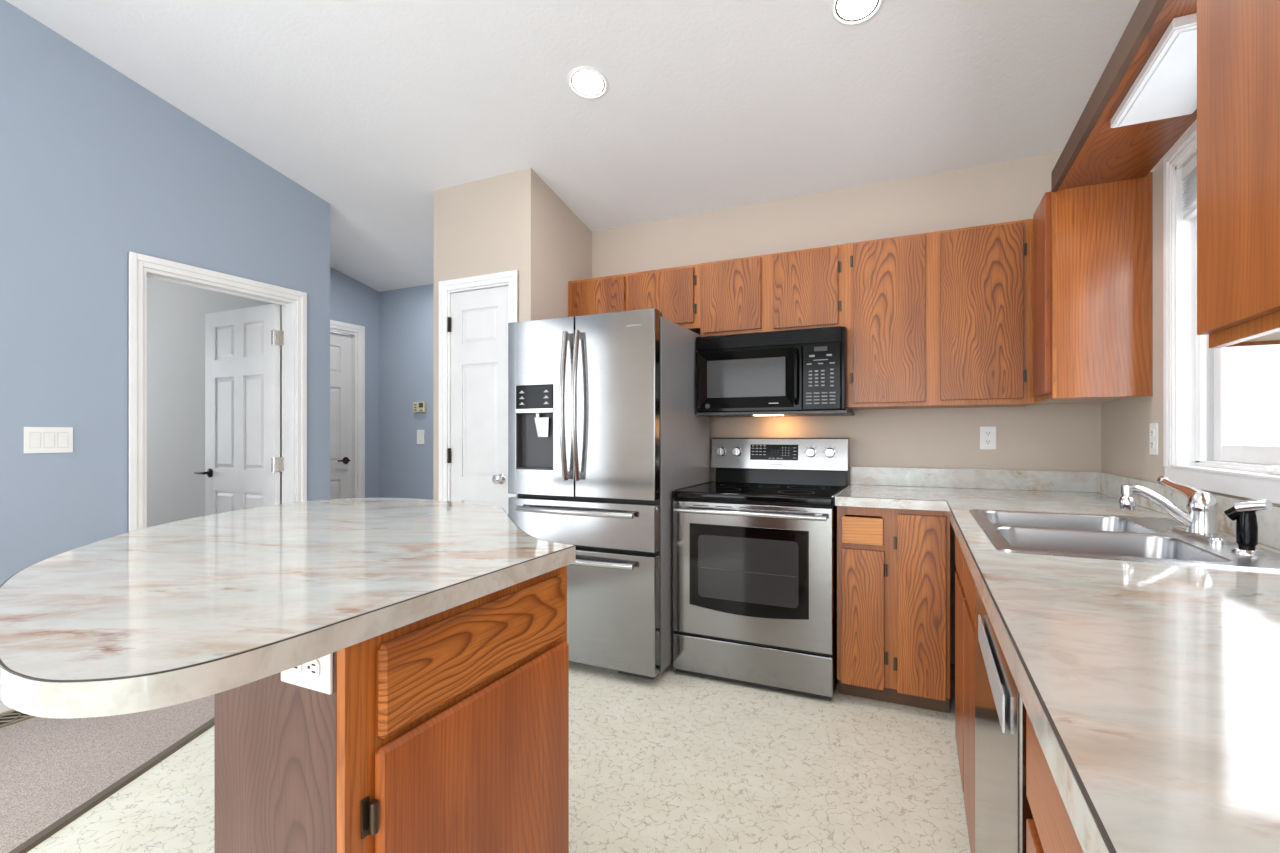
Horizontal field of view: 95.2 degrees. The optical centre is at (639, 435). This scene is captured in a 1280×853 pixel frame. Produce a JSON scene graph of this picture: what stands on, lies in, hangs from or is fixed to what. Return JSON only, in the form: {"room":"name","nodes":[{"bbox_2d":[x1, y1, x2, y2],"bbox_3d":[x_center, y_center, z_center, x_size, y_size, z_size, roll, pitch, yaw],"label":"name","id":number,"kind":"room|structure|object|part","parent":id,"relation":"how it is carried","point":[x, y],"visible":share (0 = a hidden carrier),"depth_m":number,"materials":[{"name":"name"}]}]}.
{"room":"kitchen","nodes":[
{"label":"kitchen","id":0,"kind":"room"},
{"bbox_2d":[0,694,214,852],"bbox_3d":[-3.918,1.207,1.796,5.380,0.066,7.900,0,0,25],"label":"floor","id":1,"kind":"structure","parent":0,"point":[49,767],"depth_m":2.15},
{"bbox_2d":[0,710,35,727],"bbox_3d":[-2.634,1.169,2.384,0.150,0.010,0.370,0,0,25],"label":"floor vent","id":2,"kind":"object","parent":1,"relation":"in","point":[8,718],"visible":0.32,"depth_m":2.42,"materials":[{"name":"beige metal"}]},
{"bbox_2d":[0,711,27,722],"bbox_3d":[-2.635,1.167,2.382,0.108,0.006,0.331,0,0,25],"label":"grille","id":3,"kind":"object","parent":2,"relation":"attached to","point":[10,716],"depth_m":2.43,"materials":[{"name":"beige metal"}]},
{"bbox_2d":[0,0,329,585],"bbox_3d":[-2.990,-0.538,2.036,0.113,3.437,4.126,0,0,25],"label":"wall","id":4,"kind":"structure","parent":0,"point":[96,167],"depth_m":2.75,"materials":[{"name":"blue paint"}]},
{"bbox_2d":[0,700,11,712],"bbox_3d":[-3.468,1.132,0.879,0.012,0.084,6.626,0,0,25],"label":"baseboard","id":5,"kind":"structure","parent":4,"relation":"attached to","point":[3,708],"depth_m":2.48,"materials":[{"name":"white wood"}]},
{"bbox_2d":[24,427,72,452],"bbox_3d":[-2.648,0.018,2.617,0.010,0.116,0.164,0,0,25],"label":"light switch","id":6,"kind":"object","parent":4,"relation":"attached to","point":[36,439],"visible":1,"depth_m":2.61,"materials":[{"name":"white plastic"}]},
{"bbox_2d":[128,251,306,531],"bbox_3d":[-2.373,0.135,3.321,0.131,2.090,0.927,0,0,25],"label":"trim","id":7,"kind":"structure","parent":4,"relation":"attached to","point":[294,311],"depth_m":3.22,"materials":[{"name":"white wood"}]},
{"bbox_2d":[194,304,283,515],"bbox_3d":[-2.630,0.168,3.845,0.820,2.000,0.137,0,0,25],"label":"door","id":8,"kind":"structure","parent":4,"relation":"in","point":[244,464],"depth_m":3.81,"materials":[{"name":"white paint"}]},
{"bbox_3d":[-2.958,0.250,3.952,0.136,0.060,0.051,0,0,25],"label":"handle","id":9,"kind":"part","parent":8,"relation":"part of","materials":[{"name":"metal"}]},
{"bbox_2d":[147,277,281,527],"bbox_3d":[-3.707,-0.192,4.596,3.370,2.744,0.110,0,0,25],"label":"wall","id":10,"kind":"structure","parent":0,"point":[176,312],"depth_m":4.45,"materials":[{"name":"grey paint"}]},
{"bbox_2d":[330,267,378,497],"bbox_3d":[-2.625,-0.180,4.849,0.110,2.721,1.274,0,0,25],"label":"wall","id":11,"kind":"structure","parent":0,"point":[352,301],"depth_m":5.18,"materials":[{"name":"blue paint"}]},
{"bbox_2d":[330,332,351,498],"bbox_3d":[-2.655,0.148,4.731,0.086,2.040,0.746,0,0,25],"label":"door","id":12,"kind":"structure","parent":11,"relation":"in","point":[340,344],"depth_m":4.97,"materials":[{"name":"white paint"}]},
{"bbox_3d":[-2.522,0.210,4.972,0.051,0.060,0.136,0,0,25],"label":"handle","id":13,"kind":"part","parent":12,"relation":"part of","materials":[{"name":"metal"}]},
{"bbox_2d":[330,320,364,497],"bbox_3d":[-2.667,0.110,4.737,0.128,2.141,0.919,0,0,25],"label":"trim","id":14,"kind":"structure","parent":11,"relation":"attached to","point":[357,332],"depth_m":5.07,"materials":[{"name":"white wood"}]},
{"bbox_2d":[379,284,433,499],"bbox_3d":[-1.530,-0.061,4.949,1.785,2.483,0.110,0,0,25],"label":"wall","id":15,"kind":"structure","parent":0,"point":[406,315],"depth_m":5.14,"materials":[{"name":"blue paint"}]},
{"bbox_2d":[413,402,425,411],"bbox_3d":[-1.906,-0.250,5.048,0.130,0.090,0.033,0,0,25],"label":"thermostat","id":16,"kind":"object","parent":15,"relation":"attached to","point":[417,406],"visible":1,"depth_m":5.03,"materials":[{"name":"beige plastic"}]},
{"bbox_2d":[417,430,424,443],"bbox_3d":[-1.901,0.008,5.058,0.085,0.125,0.010,0,0,25],"label":"light switch","id":17,"kind":"object","parent":15,"relation":"attached to","point":[420,433],"visible":1,"depth_m":5.05,"materials":[{"name":"white plastic"}]},
{"bbox_2d":[434,168,540,499],"bbox_3d":[-0.929,-0.170,3.510,0.731,2.700,0.100,0,0,25],"label":"wall","id":18,"kind":"structure","parent":0,"point":[490,225],"depth_m":3.44,"materials":[{"name":"beige paint"}]},
{"bbox_2d":[447,286,507,514],"bbox_3d":[-0.969,0.148,3.470,0.454,2.040,0.102,0,0,25],"label":"door","id":19,"kind":"structure","parent":18,"relation":"in","point":[478,321],"depth_m":3.48,"materials":[{"name":"white paint"}]},
{"bbox_3d":[-0.822,0.250,3.381,0.060,0.060,0.067,0,0,25],"label":"knob","id":20,"kind":"part","parent":19,"relation":"part of","materials":[{"name":"silver metal"}]},
{"bbox_2d":[439,270,517,500],"bbox_3d":[-0.945,0.116,3.508,0.590,2.128,0.118,0,0,25],"label":"trim","id":21,"kind":"structure","parent":18,"relation":"attached to","point":[479,282],"depth_m":3.57,"materials":[{"name":"white wood"}]},
{"bbox_2d":[27,661,970,852],"bbox_3d":[-1.016,1.210,0.425,4.200,0.060,7.900,0,0,25],"label":"floor","id":22,"kind":"structure","parent":0,"point":[672,762],"depth_m":1.99,"materials":[{"name":"beige plastic"}]},
{"bbox_2d":[8,717,214,852],"bbox_3d":[-1.759,1.175,1.744,0.044,0.011,3.369,0,0,0],"label":"trim","id":23,"kind":"structure","parent":22,"relation":"on","point":[92,802],"depth_m":1.92,"materials":[{"name":"brown metal"}]},
{"bbox_2d":[215,565,568,852],"bbox_3d":[-0.454,0.744,1.229,0.352,0.872,0.621,0,0,25],"label":"kitchen island","id":24,"kind":"object","parent":22,"relation":"on","point":[447,731],"visible":0.73,"depth_m":1.01,"materials":[{"name":"brown wood"}]},
{"bbox_3d":[-0.602,0.744,0.963,0.312,0.872,0.012,0,0,25],"label":"panel","id":25,"kind":"part","parent":24,"relation":"part of","materials":[{"name":"brown wood"}]},
{"bbox_2d":[0,498,575,717],"bbox_3d":[-0.843,0.287,1.598,1.090,0.041,1.960,0,0,-25],"label":"island countertop","id":26,"kind":"structure","parent":24,"relation":"on","point":[177,612],"depth_m":1.01,"materials":[{"name":"stone"}]},
{"bbox_2d":[281,653,332,694],"bbox_3d":[-0.524,0.358,0.914,0.118,0.072,0.009,0,0,25],"label":"wall outlet","id":27,"kind":"object","parent":24,"relation":"attached to","point":[317,674],"visible":0.51,"depth_m":0.90,"materials":[{"name":"white plastic"}]},
{"bbox_2d":[289,664,302,672],"bbox_3d":[-0.544,0.358,0.921,0.033,0.029,0.004,0,0,25],"label":"receptacle","id":28,"kind":"object","parent":27,"relation":"attached to","point":[298,669],"depth_m":0.92,"materials":[{"name":"white plastic"}]},
{"bbox_2d":[305,659,320,677],"bbox_3d":[-0.506,0.358,0.903,0.033,0.029,0.004,0,0,25],"label":"receptacle","id":29,"kind":"object","parent":27,"relation":"attached to","point":[312,668],"depth_m":0.90,"materials":[{"name":"white plastic"}]},
{"bbox_3d":[-0.322,0.744,1.167,0.019,0.872,0.621,0,0,25],"label":"frame","id":30,"kind":"part","parent":24,"relation":"part of","materials":[{"name":"brown wood"}]},
{"bbox_3d":[-0.300,0.407,1.168,0.020,0.151,0.535,0,0,25],"label":"drawer","id":31,"kind":"part","parent":24,"relation":"part of","materials":[{"name":"brown wood"}]},
{"bbox_3d":[-0.297,0.803,1.173,0.020,0.614,0.557,0,0,25],"label":"door","id":32,"kind":"part","parent":24,"relation":"part of","materials":[{"name":"brown wood"}]},
{"bbox_2d":[508,308,709,679],"bbox_3d":[-0.157,0.287,3.234,0.848,1.786,0.886,0,0,25],"label":"refrigerator","id":33,"kind":"object","parent":22,"relation":"on","point":[604,425],"visible":0.85,"depth_m":2.86,"materials":[{"name":"silver metal"}]},
{"bbox_3d":[-0.536,-0.202,3.034,0.227,0.120,0.052,0,0,25],"label":"dispenser panel","id":34,"kind":"part","parent":33,"relation":"part of","materials":[{"name":"black plastic"}]},
{"bbox_3d":[-0.501,-0.147,3.024,0.406,0.902,0.060,0,0,25],"label":"door","id":35,"kind":"part","parent":33,"relation":"part of","materials":[{"name":"silver metal"}]},
{"bbox_3d":[-0.374,-0.149,2.889,0.025,0.740,0.078,0,0,25],"label":"handle","id":36,"kind":"part","parent":33,"relation":"part of","materials":[{"name":"silver metal"}]},
{"bbox_3d":[-0.336,0.374,2.880,0.670,0.029,0.061,0,0,25],"label":"handle","id":37,"kind":"part","parent":33,"relation":"part of","materials":[{"name":"silver metal"}]},
{"bbox_3d":[-0.313,-0.149,2.860,0.025,0.740,0.078,0,0,25],"label":"handle","id":38,"kind":"part","parent":33,"relation":"part of","materials":[{"name":"silver metal"}]},
{"bbox_3d":[-0.301,0.435,2.930,0.848,0.222,0.060,0,0,25],"label":"drawer","id":39,"kind":"part","parent":33,"relation":"part of","materials":[{"name":"silver metal"}]},
{"bbox_3d":[-0.336,0.614,2.880,0.670,0.029,0.061,0,0,25],"label":"handle","id":40,"kind":"part","parent":33,"relation":"part of","materials":[{"name":"silver metal"}]},
{"bbox_3d":[-0.301,0.847,2.930,0.848,0.562,0.060,0,0,25],"label":"drawer","id":41,"kind":"part","parent":33,"relation":"part of","materials":[{"name":"silver metal"}]},
{"bbox_3d":[-0.115,-0.147,2.841,0.436,0.902,0.060,0,0,25],"label":"door","id":42,"kind":"part","parent":33,"relation":"part of","materials":[{"name":"silver metal"}]},
{"bbox_2d":[672,438,849,699],"bbox_3d":[0.647,0.595,3.029,0.765,1.170,0.790,0,0,25],"label":"range","id":43,"kind":"object","parent":22,"relation":"on","point":[755,546],"visible":1,"depth_m":2.74,"materials":[{"name":"silver metal"}]},
{"bbox_3d":[0.471,0.090,3.407,0.054,0.054,0.036,0,0,25],"label":"knob","id":44,"kind":"part","parent":43,"relation":"part of","materials":[{"name":"silver metal"}]},
{"bbox_3d":[0.557,0.090,3.367,0.054,0.054,0.036,0,0,25],"label":"knob","id":45,"kind":"part","parent":43,"relation":"part of","materials":[{"name":"silver metal"}]},
{"bbox_3d":[0.497,0.632,2.725,0.565,0.416,0.005,0,0,25],"label":"oven glass","id":46,"kind":"part","parent":43,"relation":"part of","materials":[{"name":"black glass"}]},
{"bbox_3d":[0.494,0.358,2.696,0.706,0.024,0.058,0,0,25],"label":"handle","id":47,"kind":"part","parent":43,"relation":"part of","materials":[{"name":"silver metal"}]},
{"bbox_3d":[0.515,1.063,2.749,0.758,0.174,0.050,0,0,25],"label":"storage drawer","id":48,"kind":"part","parent":43,"relation":"part of","materials":[{"name":"silver metal"}]},
{"bbox_3d":[0.514,0.640,2.747,0.758,0.644,0.054,0,0,25],"label":"oven door","id":49,"kind":"part","parent":43,"relation":"part of","materials":[{"name":"silver metal"}]},
{"bbox_2d":[672,481,848,505],"bbox_3d":[0.640,0.287,3.014,0.765,0.042,0.662,0,0,25],"label":"cooktop","id":50,"kind":"object","parent":43,"relation":"in","point":[732,493],"depth_m":2.84,"materials":[{"name":"black glass"}]},
{"bbox_3d":[0.789,0.101,3.331,0.760,0.169,0.122,0,0,25],"label":"control panel","id":51,"kind":"part","parent":43,"relation":"part of","materials":[{"name":"silver metal"}]},
{"bbox_3d":[0.932,0.090,3.189,0.054,0.054,0.036,0,0,25],"label":"knob","id":52,"kind":"part","parent":43,"relation":"part of","materials":[{"name":"silver metal"}]},
{"bbox_3d":[1.022,0.090,3.147,0.054,0.054,0.036,0,0,25],"label":"knob","id":53,"kind":"part","parent":43,"relation":"part of","materials":[{"name":"silver metal"}]},
{"bbox_2d":[837,506,949,712],"bbox_3d":[1.225,0.744,2.817,0.448,0.872,0.700,0,0,25],"label":"base cabinet","id":54,"kind":"object","parent":22,"relation":"on","point":[893,565],"visible":0.94,"depth_m":2.52,"materials":[{"name":"brown wood"}]},
{"bbox_3d":[0.974,0.414,2.559,0.169,0.117,0.020,0,0,25],"label":"drawer","id":55,"kind":"part","parent":54,"relation":"part of","materials":[{"name":"brown wood"}]},
{"bbox_3d":[0.975,0.797,2.559,0.176,0.598,0.020,0,0,25],"label":"door","id":56,"kind":"part","parent":54,"relation":"part of","materials":[{"name":"brown wood"}]},
{"bbox_3d":[1.185,0.715,2.460,0.184,0.762,0.020,0,0,25],"label":"door","id":57,"kind":"part","parent":54,"relation":"part of","materials":[{"name":"brown wood"}]},
{"bbox_2d":[955,534,974,852],"bbox_3d":[1.339,0.744,1.769,0.650,0.872,1.133,0,0,25],"label":"base cabinet","id":58,"kind":"object","parent":22,"relation":"on","point":[964,581],"visible":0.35,"depth_m":1.70,"materials":[{"name":"brown wood"}]},
{"bbox_3d":[1.083,0.402,1.963,0.020,0.136,0.385,0,0,25],"label":"drawer","id":59,"kind":"part","parent":58,"relation":"part of","materials":[{"name":"brown wood"}]},
{"bbox_3d":[1.083,0.797,1.963,0.020,0.598,0.385,0,0,25],"label":"door","id":60,"kind":"part","parent":58,"relation":"part of","materials":[{"name":"brown wood"}]},
{"bbox_3d":[0.905,0.402,1.588,0.020,0.136,0.385,0,0,25],"label":"drawer","id":61,"kind":"part","parent":58,"relation":"part of","materials":[{"name":"brown wood"}]},
{"bbox_3d":[0.905,0.797,1.588,0.020,0.598,0.385,0,0,25],"label":"door","id":62,"kind":"part","parent":58,"relation":"part of","materials":[{"name":"brown wood"}]},
{"bbox_2d":[975,584,1033,852],"bbox_3d":[0.940,0.744,0.960,0.641,0.864,0.650,0,0,25],"label":"dishwasher","id":63,"kind":"object","parent":22,"relation":"on","point":[1002,807],"visible":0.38,"depth_m":1.00,"materials":[{"name":"silver metal"}]},
{"bbox_3d":[0.638,0.414,1.059,0.011,0.075,0.380,0,0,25],"label":"handle","id":64,"kind":"part","parent":63,"relation":"part of","materials":[{"name":"silver metal"}]},
{"bbox_2d":[1026,711,1083,852],"bbox_3d":[0.483,0.744,-0.043,0.650,0.872,1.535,0,0,25],"label":"base cabinet","id":65,"kind":"object","parent":22,"relation":"on","point":[1051,830],"visible":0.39,"depth_m":0.66,"materials":[{"name":"brown wood"}]},
{"bbox_3d":[0.390,0.797,0.498,0.020,0.598,0.575,0,0,25],"label":"door","id":66,"kind":"part","parent":65,"relation":"part of","materials":[{"name":"brown wood"}]},
{"bbox_2d":[835,466,1279,852],"bbox_3d":[0.807,0.238,1.166,1.112,0.140,4.038,0,0,25],"label":"countertop","id":67,"kind":"structure","parent":65,"relation":"on","point":[1149,692],"depth_m":0.69,"materials":[{"name":"stone"}]},
{"bbox_2d":[969,509,1279,571],"bbox_3d":[1.257,0.350,1.600,0.565,0.178,0.837,0,0,25],"label":"sink","id":68,"kind":"object","parent":67,"relation":"in","point":[1108,537],"visible":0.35,"depth_m":1.59,"materials":[{"name":"silver metal"}]},
{"bbox_3d":[1.296,0.350,1.801,0.395,0.178,0.369,0,0,25],"label":"bowl","id":69,"kind":"part","parent":68,"relation":"part of","materials":[{"name":"silver metal"}]},
{"bbox_3d":[1.127,0.350,1.442,0.395,0.178,0.370,0,0,25],"label":"bowl","id":70,"kind":"part","parent":68,"relation":"part of","materials":[{"name":"silver metal"}]},
{"bbox_2d":[1224,499,1272,555],"bbox_3d":[1.347,0.199,1.293,0.052,0.124,0.075,0,0,-1],"label":"sprayer","id":71,"kind":"object","parent":68,"relation":"on","point":[1243,512],"visible":1,"depth_m":1.28,"materials":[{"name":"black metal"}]},
{"bbox_2d":[1118,476,1235,544],"bbox_3d":[1.450,0.188,1.538,0.246,0.147,0.228,0,0,-27],"label":"faucet","id":72,"kind":"object","parent":67,"relation":"on","point":[1200,521],"visible":1,"depth_m":1.51,"materials":[{"name":"silver metal"}]},
{"bbox_3d":[1.374,0.188,1.546,0.171,0.114,0.038,0,0,25],"label":"spout","id":73,"kind":"part","parent":72,"relation":"part of","materials":[{"name":"silver metal"}]},
{"bbox_3d":[1.483,0.146,1.596,0.048,0.064,0.185,0,0,19],"label":"lever","id":74,"kind":"part","parent":72,"relation":"part of","materials":[{"name":"silver metal"}]},
{"bbox_3d":[1.452,0.254,1.509,0.056,0.014,0.250,0,0,25],"label":"plate","id":75,"kind":"part","parent":72,"relation":"part of","materials":[{"name":"silver metal"}]},
{"bbox_2d":[541,179,591,319],"bbox_3d":[-0.493,-0.160,3.688,0.096,2.679,0.593,0,0,25],"label":"wall","id":76,"kind":"structure","parent":0,"point":[566,241],"depth_m":3.58,"materials":[{"name":"beige paint"}]},
{"bbox_2d":[5,0,1139,291],"bbox_3d":[-2.755,-1.816,1.192,8.000,1.082,8.000,0,0,25],"label":"ceiling","id":77,"kind":"structure","parent":0,"point":[373,108],"depth_m":2.69,"materials":[{"name":"white paint"}]},
{"bbox_2d":[567,66,608,98],"bbox_3d":[-0.237,-1.606,2.660,0.188,0.044,0.185,0,0,25],"label":"recessed light","id":78,"kind":"object","parent":77,"relation":"in","point":[586,82],"visible":1,"depth_m":2.66,"materials":[{"name":"white plastic"}]},
{"bbox_2d":[830,0,883,25],"bbox_3d":[0.805,-1.606,2.167,0.188,0.044,0.185,0,0,25],"label":"recessed light","id":79,"kind":"object","parent":77,"relation":"in","point":[844,12],"visible":1,"depth_m":2.20,"materials":[{"name":"white plastic"}]},
{"bbox_2d":[592,151,1100,664],"bbox_3d":[0.956,-0.098,3.392,2.970,2.555,0.110,0,0,25],"label":"wall","id":80,"kind":"structure","parent":0,"point":[1048,437],"depth_m":3.12,"materials":[{"name":"beige paint"}]},
{"bbox_2d":[568,264,699,334],"bbox_3d":[0.005,-0.790,3.603,0.875,0.360,0.320,0,0,25],"label":"upper cabinet","id":81,"kind":"object","parent":80,"relation":"attached to","point":[675,291],"visible":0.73,"depth_m":3.42,"materials":[{"name":"brown wood"}]},
{"bbox_3d":[-0.258,-0.797,3.562,0.370,0.310,0.020,0,0,25],"label":"door","id":82,"kind":"part","parent":81,"relation":"part of","materials":[{"name":"brown wood"}]},
{"bbox_3d":[0.117,-0.797,3.385,0.411,0.310,0.020,0,0,25],"label":"door","id":83,"kind":"part","parent":81,"relation":"part of","materials":[{"name":"brown wood"}]},
{"bbox_2d":[700,244,844,336],"bbox_3d":[0.749,-0.760,3.252,0.772,0.425,0.320,0,0,25],"label":"upper cabinet","id":84,"kind":"object","parent":80,"relation":"attached to","point":[799,289],"visible":0.8,"depth_m":3.09,"materials":[{"name":"brown wood"}]},
{"bbox_3d":[0.500,-0.768,3.204,0.330,0.384,0.020,0,0,25],"label":"door","id":85,"kind":"part","parent":84,"relation":"part of","materials":[{"name":"brown wood"}]},
{"bbox_2d":[696,326,854,417],"bbox_3d":[0.734,-0.325,3.190,0.786,0.435,0.435,0,0,25],"label":"microwave","id":86,"kind":"object","parent":84,"relation":"attached to","point":[798,372],"visible":0.99,"depth_m":3.03,"materials":[{"name":"black plastic"}]},
{"bbox_3d":[0.569,-0.298,3.090,0.563,0.328,0.034,0,0,25],"label":"door","id":87,"kind":"part","parent":86,"relation":"part of","materials":[{"name":"black glass"}]},
{"bbox_3d":[0.745,-0.120,3.212,0.786,0.016,0.385,0,0,25],"label":"plate","id":88,"kind":"part","parent":86,"relation":"part of","materials":[{"name":"grey plastic"}]},
{"bbox_3d":[0.787,-0.300,2.948,0.020,0.285,0.042,0,0,25],"label":"handle","id":89,"kind":"part","parent":86,"relation":"part of","materials":[{"name":"black plastic"}]},
{"bbox_3d":[0.912,-0.298,2.929,0.182,0.328,0.032,0,0,25],"label":"control panel","id":90,"kind":"part","parent":86,"relation":"part of","materials":[{"name":"black plastic"}]},
{"bbox_3d":[1.006,-0.335,2.886,0.020,0.410,0.034,0,0,25],"label":"corner post","id":91,"kind":"part","parent":86,"relation":"part of","materials":[{"name":"black plastic"}]},
{"bbox_3d":[0.857,-0.765,3.035,0.327,0.390,0.020,0,0,25],"label":"door","id":92,"kind":"part","parent":84,"relation":"part of","materials":[{"name":"brown wood"}]},
{"bbox_2d":[845,219,1035,409],"bbox_3d":[1.464,-0.560,2.914,0.810,0.830,0.320,0,0,25],"label":"upper cabinet","id":93,"kind":"object","parent":80,"relation":"attached to","point":[938,319],"visible":0.97,"depth_m":2.76,"materials":[{"name":"brown wood"}]},
{"bbox_3d":[1.218,-0.564,2.864,0.325,0.797,0.020,0,0,25],"label":"door","id":94,"kind":"part","parent":93,"relation":"part of","materials":[{"name":"brown wood"}]},
{"bbox_3d":[1.573,-0.565,2.696,0.332,0.790,0.020,0,0,25],"label":"door","id":95,"kind":"part","parent":93,"relation":"part of","materials":[{"name":"brown wood"}]},
{"bbox_2d":[980,426,995,449],"bbox_3d":[1.757,0.010,2.947,0.072,0.116,0.009,0,0,25],"label":"wall outlet","id":96,"kind":"object","parent":80,"relation":"attached to","point":[987,434],"visible":1,"depth_m":2.94,"materials":[{"name":"white plastic"}]},
{"bbox_2d":[985,431,991,436],"bbox_3d":[1.756,-0.011,2.945,0.029,0.033,0.004,0,0,25],"label":"receptacle","id":97,"kind":"object","parent":96,"relation":"attached to","point":[987,433],"depth_m":2.94,"materials":[{"name":"white plastic"}]},
{"bbox_2d":[985,439,991,444],"bbox_3d":[1.756,0.031,2.945,0.029,0.033,0.004,0,0,25],"label":"receptacle","id":98,"kind":"object","parent":96,"relation":"attached to","point":[987,441],"depth_m":2.94,"materials":[{"name":"white plastic"}]},
{"bbox_2d":[1101,119,1279,505],"bbox_3d":[0.640,-0.538,-0.623,0.110,3.437,7.420,0,0,25],"label":"wall","id":99,"kind":"structure","parent":0,"point":[1125,423],"depth_m":2.20,"materials":[{"name":"beige paint"}]},
{"bbox_2d":[851,466,1279,549],"bbox_3d":[0.808,0.217,1.165,1.110,0.098,4.038,0,0,25],"label":"backsplash","id":100,"kind":"structure","parent":99,"relation":"attached to","point":[1108,484],"depth_m":2.82,"materials":[{"name":"stone"}]},
{"bbox_2d":[1033,172,1152,403],"bbox_3d":[1.887,-0.562,2.525,0.326,0.828,0.662,0,0,25],"label":"upper cabinet","id":101,"kind":"object","parent":99,"relation":"attached to","point":[1093,244],"visible":0.89,"depth_m":2.23,"materials":[{"name":"brown wood"}]},
{"bbox_3d":[1.677,-0.571,2.440,0.020,0.798,0.265,0,0,25],"label":"door","id":102,"kind":"part","parent":101,"relation":"part of","materials":[{"name":"brown wood"}]},
{"bbox_3d":[1.700,-0.562,2.442,0.019,0.828,0.352,0,0,25],"label":"frame","id":103,"kind":"part","parent":101,"relation":"part of","materials":[{"name":"brown wood"}]},
{"bbox_2d":[1051,0,1196,191],"bbox_3d":[1.465,-0.995,1.640,0.288,0.079,1.305,0,0,25],"label":"soffit","id":104,"kind":"object","parent":101,"relation":"attached to","point":[1095,152],"visible":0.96,"depth_m":1.83,"materials":[{"name":"brown wood"}]},
{"bbox_2d":[1110,13,1196,127],"bbox_3d":[1.414,-0.944,1.517,0.192,0.031,0.481,0,0,25],"label":"fluorescent light","id":105,"kind":"object","parent":104,"relation":"attached to","point":[1165,87],"visible":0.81,"depth_m":1.54,"materials":[{"name":"white plastic"}]},
{"bbox_2d":[1150,423,1157,454],"bbox_3d":[1.879,0.011,2.137,0.009,0.116,0.072,0,0,25],"label":"wall outlet","id":106,"kind":"object","parent":99,"relation":"attached to","point":[1153,426],"visible":1,"depth_m":2.12,"materials":[{"name":"white plastic"}]},
{"bbox_2d":[1163,123,1279,503],"bbox_3d":[1.604,-0.398,1.435,0.126,1.120,1.245,0,0,25],"label":"window","id":107,"kind":"structure","parent":99,"relation":"in","point":[1197,451],"depth_m":1.94,"materials":[{"name":"clear glass"}]},
{"bbox_2d":[1181,154,1196,219],"bbox_3d":[1.581,-0.664,1.446,0.032,0.448,1.093,0,0,25],"label":"window blind","id":108,"kind":"object","parent":107,"relation":"attached to","point":[1189,171],"visible":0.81,"depth_m":1.89,"materials":[{"name":"white plastic"}]},
{"bbox_3d":[1.582,-0.869,1.445,0.030,0.038,1.093,0,0,25],"label":"head rail","id":109,"kind":"part","parent":108,"relation":"part of","materials":[{"name":"white plastic"}]},
{"bbox_3d":[1.582,-0.725,1.445,0.024,0.018,1.085,0,0,25],"label":"rail","id":110,"kind":"part","parent":108,"relation":"part of","materials":[{"name":"white plastic"}]},
{"bbox_3d":[1.619,-0.398,1.427,0.062,0.990,1.101,0,0,25],"label":"frame","id":111,"kind":"part","parent":107,"relation":"part of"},
{"bbox_3d":[1.737,-0.392,1.635,0.020,0.942,0.516,0,0,25],"label":"sash","id":112,"kind":"part","parent":107,"relation":"part of","materials":[{"name":"white glass"}]},
{"bbox_2d":[1197,0,1279,347],"bbox_3d":[0.949,-0.570,0.522,0.311,0.810,1.155,0,0,25],"label":"upper cabinet","id":113,"kind":"object","parent":99,"relation":"attached to","point":[1238,41],"visible":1,"depth_m":0.96,"materials":[{"name":"brown wood"}]},
{"bbox_3d":[0.835,-0.570,0.576,0.019,0.810,1.155,0,0,25],"label":"frame","id":114,"kind":"part","parent":113,"relation":"part of","materials":[{"name":"brown wood"}]},
{"bbox_3d":[0.964,-0.179,0.515,0.266,0.014,1.123,0,0,25],"label":"panel","id":115,"kind":"part","parent":113,"relation":"part of","materials":[{"name":"brown wood"}]}
]}

